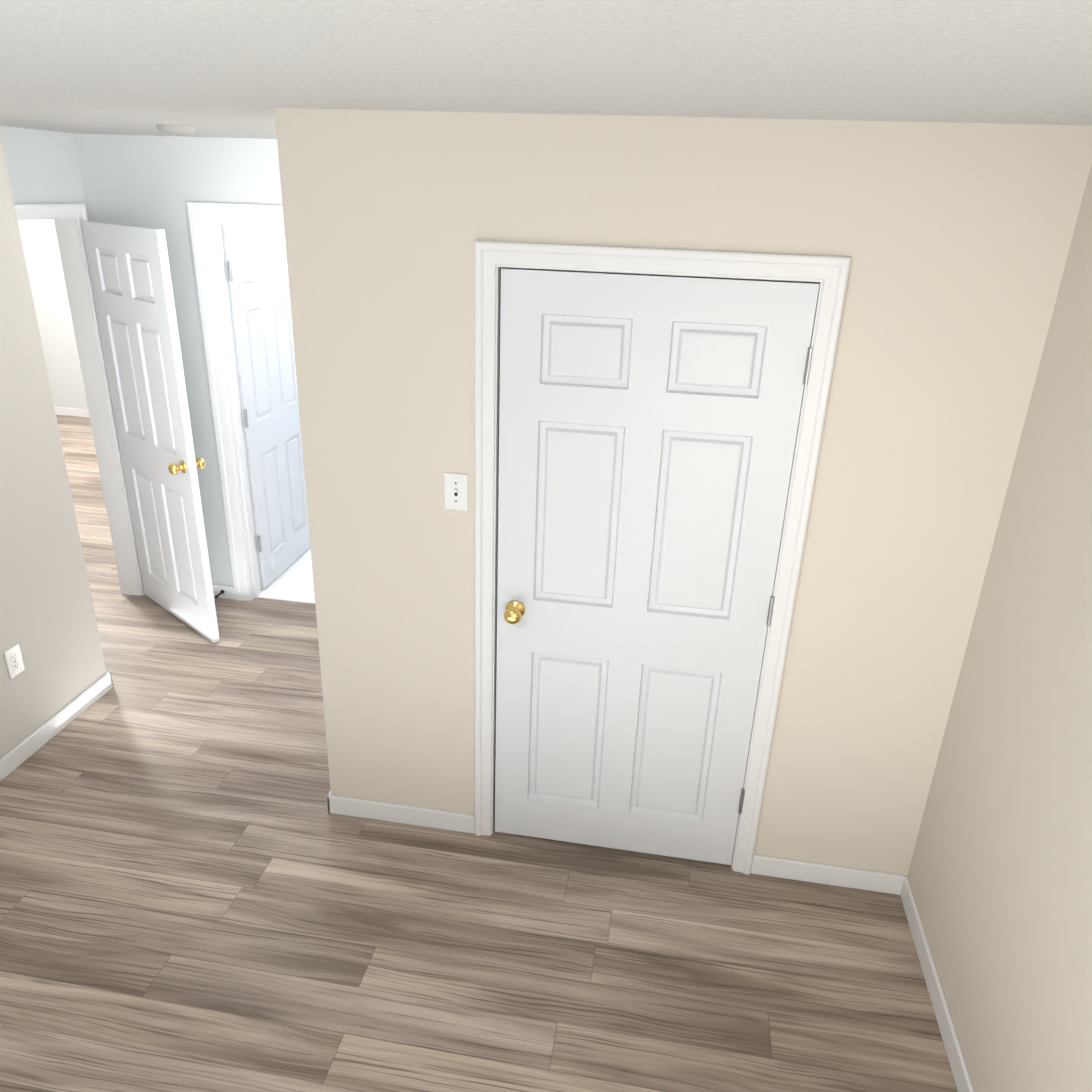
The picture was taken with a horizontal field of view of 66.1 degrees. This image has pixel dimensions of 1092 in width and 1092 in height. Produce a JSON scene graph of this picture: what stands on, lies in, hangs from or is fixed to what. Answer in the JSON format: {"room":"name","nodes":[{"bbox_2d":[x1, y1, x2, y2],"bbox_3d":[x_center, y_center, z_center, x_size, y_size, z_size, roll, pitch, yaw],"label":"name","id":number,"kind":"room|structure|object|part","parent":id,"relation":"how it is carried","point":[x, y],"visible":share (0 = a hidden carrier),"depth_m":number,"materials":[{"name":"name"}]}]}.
{"room":"empty living room","nodes":[
{"label":"empty living room","id":0,"kind":"room"},
{"bbox_2d":[0,126,84,203],"bbox_3d":[-2.161,-1.322,5.598,0.120,2.420,4.430,5,23,8],"label":"wall","id":1,"kind":"structure","parent":0,"point":[42,166],"depth_m":3.84,"materials":[{"name":"grey paint"}]},
{"bbox_2d":[14,203,143,595],"bbox_3d":[-2.434,-0.540,4.111,0.138,2.110,0.920,5,23,8],"label":"door frame","id":2,"kind":"structure","parent":1,"relation":"attached to","point":[67,218],"depth_m":4.39,"materials":[{"name":"white wood"}]},
{"bbox_2d":[81,221,219,642],"bbox_3d":[-1.992,-0.544,4.245,0.822,2.020,0.174,21,29,38],"label":"hall door","id":3,"kind":"structure","parent":1,"relation":"in","point":[130,274],"depth_m":4.15,"materials":[{"name":"white wood"}]},
{"bbox_3d":[-1.736,-0.386,4.056,0.066,0.066,0.174,21,29,38],"label":"knob","id":4,"kind":"part","parent":3,"relation":"part of","materials":[{"name":"gold metal"}]},
{"bbox_2d":[18,219,87,408],"bbox_3d":[-4.018,-2.389,7.985,4.640,2.420,0.120,5,23,8],"label":"wall","id":5,"kind":"structure","parent":0,"point":[39,240],"depth_m":8.09,"materials":[{"name":"grey paint"}]},
{"bbox_2d":[54,407,88,416],"bbox_3d":[-4.126,-1.292,8.385,4.520,0.082,0.013,5,23,8],"label":"baseboard","id":6,"kind":"structure","parent":5,"relation":"attached to","point":[58,410],"depth_m":8.47,"materials":[{"name":"white wood"}]},
{"bbox_2d":[0,134,106,758],"bbox_3d":[-2.693,0.425,1.387,0.560,2.420,4.740,5,23,8],"label":"wall","id":7,"kind":"structure","parent":0,"point":[48,623],"depth_m":3.40,"materials":[{"name":"grey paint"}]},
{"bbox_2d":[4,644,24,678],"bbox_3d":[-2.130,0.463,3.364,0.009,0.120,0.076,5,23,8],"label":"electrical outlet","id":8,"kind":"object","parent":7,"relation":"attached to","point":[14,660],"visible":1,"depth_m":3.36,"materials":[{"name":"white plastic"}]},
{"bbox_2d":[0,672,112,780],"bbox_3d":[-2.437,1.504,1.861,0.013,0.082,4.633,5,23,8],"label":"baseboard","id":9,"kind":"structure","parent":7,"relation":"attached to","point":[62,719],"depth_m":3.61,"materials":[{"name":"white wood"}]},
{"bbox_2d":[74,133,281,585],"bbox_3d":[-1.344,-0.793,4.404,1.920,2.420,0.120,5,23,8],"label":"wall","id":10,"kind":"structure","parent":0,"point":[156,182],"depth_m":4.07,"materials":[{"name":"grey paint"}]},
{"bbox_2d":[212,584,234,598],"bbox_3d":[-2.069,0.246,4.891,0.548,0.082,0.013,5,23,8],"label":"baseboard","id":11,"kind":"structure","parent":10,"relation":"attached to","point":[228,590],"depth_m":4.85,"materials":[{"name":"white wood"}]},
{"bbox_2d":[214,590,223,598],"bbox_3d":[-1.878,0.278,4.821,0.024,0.024,0.075,5,23,8],"label":"doorstop","id":12,"kind":"object","parent":11,"relation":"attached to","point":[217,596],"visible":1,"depth_m":4.82,"materials":[{"name":"black metal"}]},
{"bbox_2d":[186,201,283,600],"bbox_3d":[-1.286,-0.653,4.442,0.954,2.137,0.138,5,23,8],"label":"door frame","id":13,"kind":"structure","parent":10,"relation":"attached to","point":[205,219],"depth_m":4.36,"materials":[{"name":"white wood"}]},
{"bbox_2d":[0,415,957,1091],"bbox_3d":[-2.820,0.652,4.026,8.900,0.054,9.600,5,23,8],"label":"floor","id":14,"kind":"structure","parent":0,"point":[202,889],"depth_m":2.73,"materials":[{"name":"brown wood"}]},
{"bbox_2d":[0,0,1091,138],"bbox_3d":[-2.740,-1.627,3.070,8.900,0.060,9.600,5,23,8],"label":"ceiling","id":15,"kind":"structure","parent":0,"point":[228,68],"depth_m":1.32,"materials":[{"name":"white paint"}]},
{"bbox_2d":[157,124,194,135],"bbox_3d":[-1.401,-1.575,3.181,0.132,0.036,0.132,5,23,8],"label":"smoke detector","id":16,"kind":"object","parent":15,"relation":"attached to","point":[176,130],"visible":1,"depth_m":3.14,"materials":[{"name":"grey plastic"}]},
{"bbox_2d":[274,108,1091,875],"bbox_3d":[0.264,-0.014,2.683,2.110,2.420,0.120,5,23,8],"label":"wall","id":17,"kind":"structure","parent":0,"point":[952,240],"depth_m":2.40,"materials":[{"name":"beige paint"}]},
{"bbox_2d":[327,795,331,812],"bbox_3d":[-0.702,0.689,3.950,0.013,0.082,1.613,5,23,8],"label":"baseboard","id":18,"kind":"structure","parent":17,"relation":"attached to","point":[329,797],"depth_m":3.21,"materials":[{"name":"white wood"}]},
{"bbox_2d":[328,790,474,833],"bbox_3d":[-0.540,1.017,3.180,0.558,0.082,0.013,5,23,8],"label":"baseboard","id":19,"kind":"structure","parent":17,"relation":"attached to","point":[418,816],"depth_m":3.17,"materials":[{"name":"white wood"}]},
{"bbox_2d":[444,473,467,510],"bbox_3d":[-0.284,-0.169,2.644,0.076,0.120,0.014,5,23,8],"label":"light switch","id":20,"kind":"object","parent":17,"relation":"attached to","point":[456,491],"visible":1,"depth_m":2.64,"materials":[{"name":"white plastic"}]},
{"bbox_2d":[495,268,818,864],"bbox_3d":[0.280,0.178,2.718,0.886,2.015,0.174,5,23,8],"label":"closet door","id":21,"kind":"structure","parent":17,"relation":"in","point":[648,426],"depth_m":2.62,"materials":[{"name":"white wood"}]},
{"bbox_3d":[-0.098,0.203,2.795,0.066,0.066,0.174,5,23,8],"label":"knob","id":22,"kind":"part","parent":21,"relation":"part of","materials":[{"name":"gold metal"}]},
{"bbox_2d":[475,241,850,874],"bbox_3d":[0.277,0.139,2.734,1.014,2.099,0.138,5,23,8],"label":"door frame","id":23,"kind":"structure","parent":17,"relation":"attached to","point":[494,257],"depth_m":2.48,"materials":[{"name":"white wood"}]},
{"bbox_2d":[750,854,899,893],"bbox_3d":[0.980,1.160,2.967,0.498,0.082,0.013,5,23,8],"label":"baseboard","id":24,"kind":"structure","parent":17,"relation":"attached to","point":[861,879],"depth_m":2.96,"materials":[{"name":"white wood"}]},
{"bbox_2d":[907,163,1091,1091],"bbox_3d":[1.095,0.709,1.029,0.120,2.420,4.870,5,23,8],"label":"wall","id":25,"kind":"structure","parent":0,"point":[999,875],"depth_m":2.10,"materials":[{"name":"beige paint"}]},
{"bbox_2d":[896,875,973,1091],"bbox_3d":[0.921,1.940,1.103,0.013,0.082,4.020,5,23,8],"label":"baseboard","id":26,"kind":"structure","parent":25,"relation":"attached to","point":[958,1066],"depth_m":2.52,"materials":[{"name":"white wood"}]},
{"bbox_3d":[-1.068,-1.286,5.604,2.040,2.420,2.530,5,23,8],"label":"wall","id":27,"kind":"structure","parent":0,"visible":0},
{"bbox_2d":[221,224,309,588],"bbox_3d":[-1.595,-0.817,4.928,0.174,2.020,0.772,5,23,8],"label":"bathroom door","id":28,"kind":"structure","parent":27,"relation":"in","point":[257,276],"depth_m":4.82,"materials":[{"name":"white wood"}]}
]}

